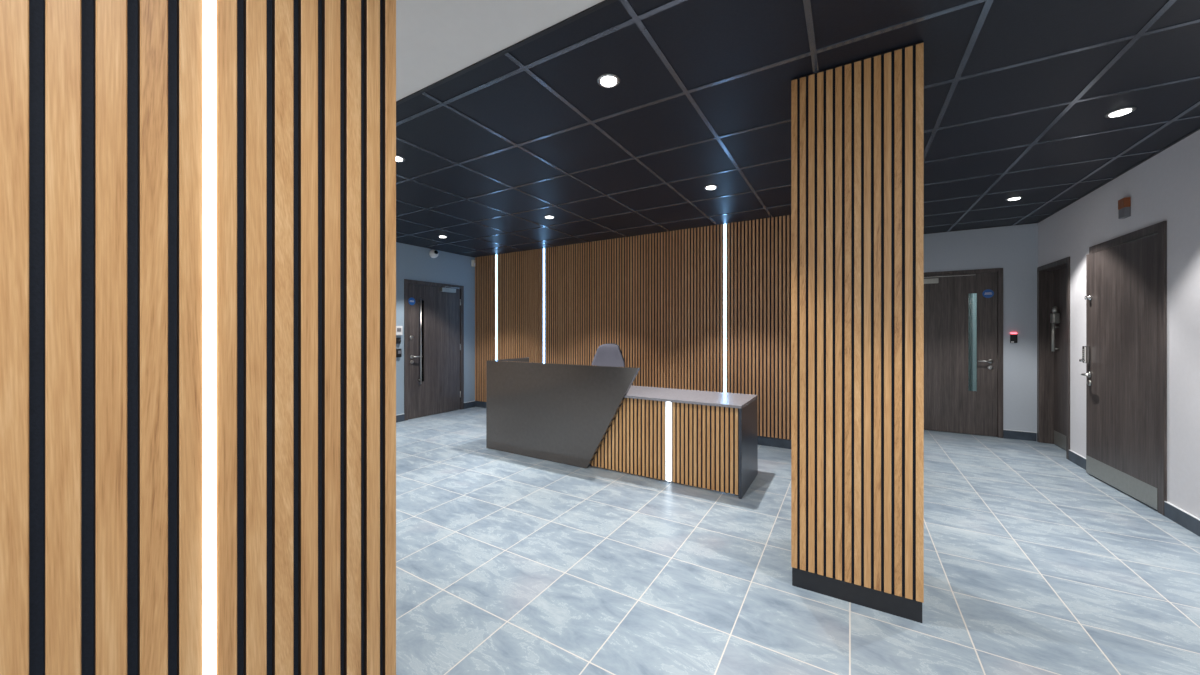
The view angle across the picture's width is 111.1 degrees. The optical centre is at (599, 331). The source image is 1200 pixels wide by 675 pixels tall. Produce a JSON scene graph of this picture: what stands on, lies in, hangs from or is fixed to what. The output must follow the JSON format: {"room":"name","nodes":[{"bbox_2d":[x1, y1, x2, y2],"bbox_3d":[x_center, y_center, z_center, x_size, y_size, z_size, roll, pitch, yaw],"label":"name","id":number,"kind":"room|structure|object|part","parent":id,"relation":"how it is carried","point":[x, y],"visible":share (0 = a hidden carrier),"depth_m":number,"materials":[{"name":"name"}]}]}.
{"room":"lobby","nodes":[
{"label":"lobby","id":0,"kind":"room"},
{"bbox_2d":[396,242,474,414],"bbox_3d":[-3.082,0.000,5.532,0.150,2.530,3.540,0,0,31],"label":"wall","id":1,"kind":"structure","parent":0,"point":[412,262],"depth_m":6.39,"materials":[{"name":"white paint"}]},
{"bbox_2d":[396,338,400,343],"bbox_3d":[-2.828,0.125,5.782,0.060,0.080,0.060,0,0,31],"label":"button","id":2,"kind":"object","parent":1,"relation":"attached to","point":[398,340],"visible":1,"depth_m":5.77,"materials":[{"name":"black plastic"}]},
{"bbox_2d":[396,349,401,356],"bbox_3d":[-2.825,0.295,5.780,0.033,0.120,0.070,0,0,31],"label":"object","id":3,"kind":"object","parent":1,"relation":"attached to","point":[398,351],"visible":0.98,"depth_m":5.77,"materials":[{"name":"grey plastic"}]},
{"bbox_2d":[396,326,402,334],"bbox_3d":[-2.827,-0.020,5.775,0.034,0.130,0.110,0,0,31],"label":"panel","id":4,"kind":"object","parent":1,"relation":"attached to","point":[399,329],"visible":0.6,"depth_m":5.77,"materials":[{"name":"white plastic"}]},
{"bbox_2d":[404,279,463,420],"bbox_3d":[-2.545,0.255,6.331,0.179,2.020,1.051,0,0,31],"label":"door","id":5,"kind":"structure","parent":1,"relation":"in","point":[433,312],"depth_m":6.27,"materials":[{"name":"brown wood"}]},
{"bbox_3d":[-2.660,0.133,6.136,0.006,1.224,0.072,0,0,31],"label":"vision pane","id":6,"kind":"part","parent":5,"relation":"part of","materials":[{"name":"black glass"}]},
{"bbox_2d":[429,250,438,257],"bbox_3d":[-2.499,-1.187,6.243,0.109,0.124,0.124,0,0,31],"label":"dome camera","id":7,"kind":"object","parent":1,"relation":"attached to","point":[433,253],"visible":1,"depth_m":6.22,"materials":[{"name":"white plastic"}]},
{"bbox_2d":[396,401,474,421],"bbox_3d":[-4.000,1.214,3.864,0.012,0.103,7.255,0,0,31],"label":"baseboard","id":8,"kind":"structure","parent":1,"relation":"attached to","point":[400,417],"depth_m":6.78,"materials":[{"name":"stone"}]},
{"bbox_2d":[471,260,475,266],"bbox_3d":[-2.123,-1.155,6.921,0.048,0.110,0.060,0,0,31],"label":"sensor","id":9,"kind":"object","parent":1,"relation":"attached to","point":[473,264],"visible":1,"depth_m":6.91,"materials":[{"name":"beige plastic"}]},
{"bbox_2d":[396,407,1199,674],"bbox_3d":[-0.371,1.325,2.828,7.590,0.120,9.250,0,0,31],"label":"floor","id":10,"kind":"structure","parent":0,"point":[507,563],"depth_m":2.14,"materials":[{"name":"tile"}]},
{"bbox_2d":[0,0,395,674],"bbox_3d":[-0.834,0.000,0.767,0.578,2.530,0.600,0,0,31],"label":"wall panel","id":11,"kind":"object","parent":10,"relation":"on","point":[198,197],"depth_m":0.60,"materials":[{"name":"brown wood"}]},
{"bbox_2d":[203,0,215,674],"bbox_3d":[-0.590,-0.045,0.622,0.010,2.434,0.013,0,0,31],"label":"diffuser","id":12,"kind":"object","parent":11,"relation":"attached to","point":[209,6],"depth_m":0.62,"materials":[{"name":"white plastic"}]},
{"bbox_2d":[591,343,624,366],"bbox_3d":[0.016,0.702,4.793,0.618,1.125,0.616,0,0,24],"label":"office chair","id":13,"kind":"object","parent":10,"relation":"on","point":[609,354],"visible":0.17,"depth_m":5.00,"materials":[{"name":"grey fabric"}]},
{"bbox_2d":[486,357,757,498],"bbox_3d":[0.081,0.786,4.069,2.685,0.953,0.660,0,0,31],"label":"reception desk","id":14,"kind":"object","parent":10,"relation":"on","point":[583,416],"visible":1,"depth_m":3.70,"materials":[{"name":"grey laminate"}]},
{"bbox_3d":[-1.037,0.786,4.777,0.040,0.953,0.609,0,0,31],"label":"panel","id":15,"kind":"part","parent":14,"relation":"part of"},
{"bbox_3d":[-0.443,0.786,4.030,1.831,0.953,0.050,0,0,31],"label":"panel","id":16,"kind":"part","parent":14,"relation":"part of","materials":[{"name":"grey laminate"}]},
{"bbox_2d":[667,402,670,480],"bbox_3d":[0.577,0.916,3.455,0.030,0.670,0.010,0,0,31],"label":"diffuser","id":17,"kind":"object","parent":14,"relation":"attached to","point":[668,403],"depth_m":3.45,"materials":[{"name":"white plastic"}]},
{"bbox_2d":[627,385,757,407],"bbox_3d":[0.111,0.569,4.080,2.644,0.022,0.609,0,0,31],"label":"countertop","id":18,"kind":"structure","parent":14,"relation":"on","point":[656,392],"depth_m":3.62,"materials":[{"name":"grey stone"}]},
{"bbox_3d":[1.226,0.922,3.389,0.022,0.682,0.634,0,0,31],"label":"panel","id":19,"kind":"part","parent":14,"relation":"part of","materials":[{"name":"stone"}]},
{"bbox_2d":[791,41,923,622],"bbox_3d":[1.313,0.000,2.141,0.523,2.530,0.523,0,0,31],"label":"column","id":20,"kind":"structure","parent":10,"relation":"on","point":[857,127],"depth_m":1.91,"materials":[{"name":"brown wood"}]},
{"bbox_2d":[396,0,1199,256],"bbox_3d":[-0.410,-1.295,2.764,7.590,0.060,9.400,0,0,31],"label":"ceiling","id":21,"kind":"structure","parent":0,"point":[705,42],"depth_m":2.29,"materials":[{"name":"black tile"}]},
{"bbox_2d":[396,155,404,161],"bbox_3d":[-1.484,-1.260,3.000,0.116,0.010,0.116,0,0,31],"label":"recessed light","id":22,"kind":"object","parent":21,"relation":"in","point":[398,158],"visible":0.51,"depth_m":3.00,"materials":[{"name":"white"}]},
{"bbox_2d":[597,74,619,87],"bbox_3d":[0.043,-1.260,2.074,0.116,0.010,0.116,0,0,31],"label":"recessed light","id":23,"kind":"object","parent":21,"relation":"in","point":[605,80],"visible":1,"depth_m":2.06,"materials":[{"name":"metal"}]},
{"bbox_2d":[704,185,717,189],"bbox_3d":[0.970,-1.260,3.599,0.116,0.010,0.116,0,0,31],"label":"recessed light","id":24,"kind":"object","parent":21,"relation":"in","point":[709,187],"visible":1,"depth_m":3.58,"materials":[{"name":"white plastic"}]},
{"bbox_2d":[396,0,1199,254],"bbox_3d":[0.564,-1.263,4.369,7.290,0.006,5.345,0,0,31],"label":"grid","id":25,"kind":"object","parent":21,"relation":"attached to","point":[635,18],"visible":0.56,"depth_m":2.41,"materials":[{"name":"black metal"}]},
{"bbox_2d":[1006,196,1022,200],"bbox_3d":[3.923,-1.260,3.900,0.116,0.010,0.116,0,0,31],"label":"recessed light","id":26,"kind":"object","parent":21,"relation":"in","point":[1019,197],"visible":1,"depth_m":3.88,"materials":[{"name":"white plastic"}]},
{"bbox_2d":[1104,107,1135,117],"bbox_3d":[2.995,-1.260,2.370,0.116,0.010,0.116,0,0,31],"label":"recessed light","id":27,"kind":"object","parent":21,"relation":"in","point":[1123,111],"visible":1,"depth_m":2.36,"materials":[{"name":"white plastic"}]},
{"bbox_2d":[924,223,1037,431],"bbox_3d":[4.524,0.000,5.179,1.660,2.530,0.150,0,0,31],"label":"wall","id":28,"kind":"structure","parent":0,"point":[1014,249],"depth_m":4.87,"materials":[{"name":"white paint"}]},
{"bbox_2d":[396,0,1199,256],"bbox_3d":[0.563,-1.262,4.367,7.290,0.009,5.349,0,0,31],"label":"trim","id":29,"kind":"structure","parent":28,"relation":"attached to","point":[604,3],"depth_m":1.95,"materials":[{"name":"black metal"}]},
{"bbox_2d":[924,268,1002,437],"bbox_3d":[4.400,0.250,5.203,1.003,2.030,0.178,0,0,31],"label":"door","id":30,"kind":"structure","parent":28,"relation":"in","point":[963,309],"depth_m":5.10,"materials":[{"name":"brown wood"}]},
{"bbox_3d":[4.594,0.126,5.082,0.094,1.217,0.006,0,0,31],"label":"vision pane","id":31,"kind":"part","parent":30,"relation":"part of","materials":[{"name":"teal glass"}]},
{"bbox_3d":[4.663,0.353,4.977,0.151,0.052,0.064,0,0,31],"label":"handle","id":32,"kind":"part","parent":30,"relation":"part of","materials":[{"name":"metal"}]},
{"bbox_2d":[1010,332,1016,342],"bbox_3d":[4.886,0.068,4.861,0.060,0.125,0.024,0,0,31],"label":"card reader","id":33,"kind":"object","parent":28,"relation":"attached to","point":[1013,336],"visible":1,"depth_m":4.86,"materials":[{"name":"black plastic"}]},
{"bbox_2d":[1003,429,1036,440],"bbox_3d":[4.463,1.214,5.122,1.375,0.103,0.012,0,0,31],"label":"baseboard","id":34,"kind":"structure","parent":28,"relation":"attached to","point":[1009,434],"depth_m":4.83,"materials":[{"name":"stone"}]},
{"bbox_2d":[1038,130,1199,518],"bbox_3d":[2.770,0.000,0.834,0.150,2.530,9.100,0,0,31],"label":"wall","id":35,"kind":"structure","parent":0,"point":[1166,186],"depth_m":2.82,"materials":[{"name":"white paint"}]},
{"bbox_2d":[1037,257,1069,459],"bbox_3d":[4.912,0.260,4.370,0.167,2.010,0.800,0,0,31],"label":"door","id":36,"kind":"structure","parent":35,"relation":"in","point":[1053,279],"depth_m":4.60,"materials":[{"name":"brown wood"}]},
{"bbox_3d":[4.940,1.180,4.353,0.002,0.150,0.660,0,0,31],"label":"kick plate","id":37,"kind":"part","parent":36,"relation":"part of","materials":[{"name":"metal"}]},
{"bbox_2d":[1079,221,1166,515],"bbox_3d":[4.172,0.250,3.261,0.252,2.030,1.035,0,0,31],"label":"door","id":38,"kind":"structure","parent":35,"relation":"in","point":[1124,354],"depth_m":3.15,"materials":[{"name":"brown wood"}]},
{"bbox_3d":[4.270,0.375,3.605,0.064,0.052,0.151,0,0,29],"label":"handle","id":39,"kind":"part","parent":38,"relation":"part of","materials":[{"name":"metal"}]},
{"bbox_3d":[4.131,1.175,3.286,0.002,0.151,0.897,0,0,29],"label":"kick plate","id":40,"kind":"part","parent":38,"relation":"part of","materials":[{"name":"metal"}]},
{"bbox_2d":[1118,197,1130,218],"bbox_3d":[4.119,-0.973,3.235,0.038,0.150,0.085,0,0,31],"label":"box","id":41,"kind":"object","parent":35,"relation":"attached to","point":[1124,209],"visible":1,"depth_m":3.21,"materials":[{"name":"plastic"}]},
{"bbox_2d":[1069,450,1199,536],"bbox_3d":[2.489,1.214,0.527,0.012,0.103,8.283,0,0,31],"label":"baseboard","id":42,"kind":"structure","parent":35,"relation":"attached to","point":[1174,513],"depth_m":2.73,"materials":[{"name":"stone"}]},
{"bbox_3d":[0.390,0.000,5.566,6.050,2.530,0.120,0,0,31],"label":"wall","id":43,"kind":"structure","parent":0,"visible":0},
{"bbox_2d":[475,255,495,401],"bbox_3d":[-1.898,-0.051,6.861,0.487,2.428,0.040,0,0,31],"label":"wall panel","id":44,"kind":"object","parent":43,"relation":"attached to","point":[485,268],"visible":0.87,"depth_m":6.85,"materials":[{"name":"brown wood"}]},
{"bbox_2d":[496,255,497,359],"bbox_3d":[-1.677,-0.050,6.724,0.031,2.422,0.045,0,0,31],"label":"light strip","id":45,"kind":"object","parent":43,"relation":"attached to","point":[496,255],"visible":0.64,"depth_m":6.71,"materials":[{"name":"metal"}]},
{"bbox_2d":[496,255,496,359],"bbox_3d":[-1.680,-0.050,6.720,0.025,2.418,0.036,0,0,31],"label":"diffuser","id":46,"kind":"object","parent":45,"relation":"attached to","point":[496,255],"depth_m":6.70,"materials":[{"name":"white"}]},
{"bbox_2d":[498,248,542,362],"bbox_3d":[-1.254,-0.051,6.470,0.956,2.428,0.040,0,0,31],"label":"wall panel","id":47,"kind":"object","parent":43,"relation":"attached to","point":[520,274],"visible":0.61,"depth_m":6.44,"materials":[{"name":"brown wood"}]},
{"bbox_2d":[543,248,544,362],"bbox_3d":[-0.833,-0.050,6.211,0.031,2.422,0.045,0,0,31],"label":"light strip","id":48,"kind":"object","parent":43,"relation":"attached to","point":[543,248],"visible":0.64,"depth_m":6.19,"materials":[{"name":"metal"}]},
{"bbox_2d":[475,401,790,448],"bbox_3d":[0.415,1.216,5.463,5.900,0.098,0.030,0,0,31],"label":"baseboard","id":49,"kind":"structure","parent":43,"relation":"attached to","point":[762,440],"depth_m":4.55,"materials":[{"name":"stone"}]},
{"bbox_2d":[545,224,723,391],"bbox_3d":[0.318,-0.051,5.516,2.658,2.428,0.040,0,0,31],"label":"wall panel","id":50,"kind":"object","parent":43,"relation":"attached to","point":[659,297],"visible":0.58,"depth_m":5.31,"materials":[{"name":"brown wood"}]},
{"bbox_2d":[724,224,726,392],"bbox_3d":[1.467,-0.050,4.816,0.031,2.422,0.045,0,0,31],"label":"light strip","id":51,"kind":"object","parent":43,"relation":"attached to","point":[725,225],"visible":0.64,"depth_m":4.80,"materials":[{"name":"plastic"}]},
{"bbox_2d":[724,224,725,391],"bbox_3d":[1.464,-0.050,4.812,0.025,2.418,0.036,0,0,31],"label":"diffuser","id":52,"kind":"object","parent":51,"relation":"attached to","point":[724,224],"depth_m":4.80,"materials":[{"name":"white plastic"}]},
{"bbox_2d":[727,215,790,439],"bbox_3d":[2.208,-0.051,4.369,1.699,2.428,0.040,0,0,31],"label":"wall panel","id":53,"kind":"object","parent":43,"relation":"attached to","point":[758,250],"visible":0.26,"depth_m":4.59,"materials":[{"name":"brown wood"}]}
]}

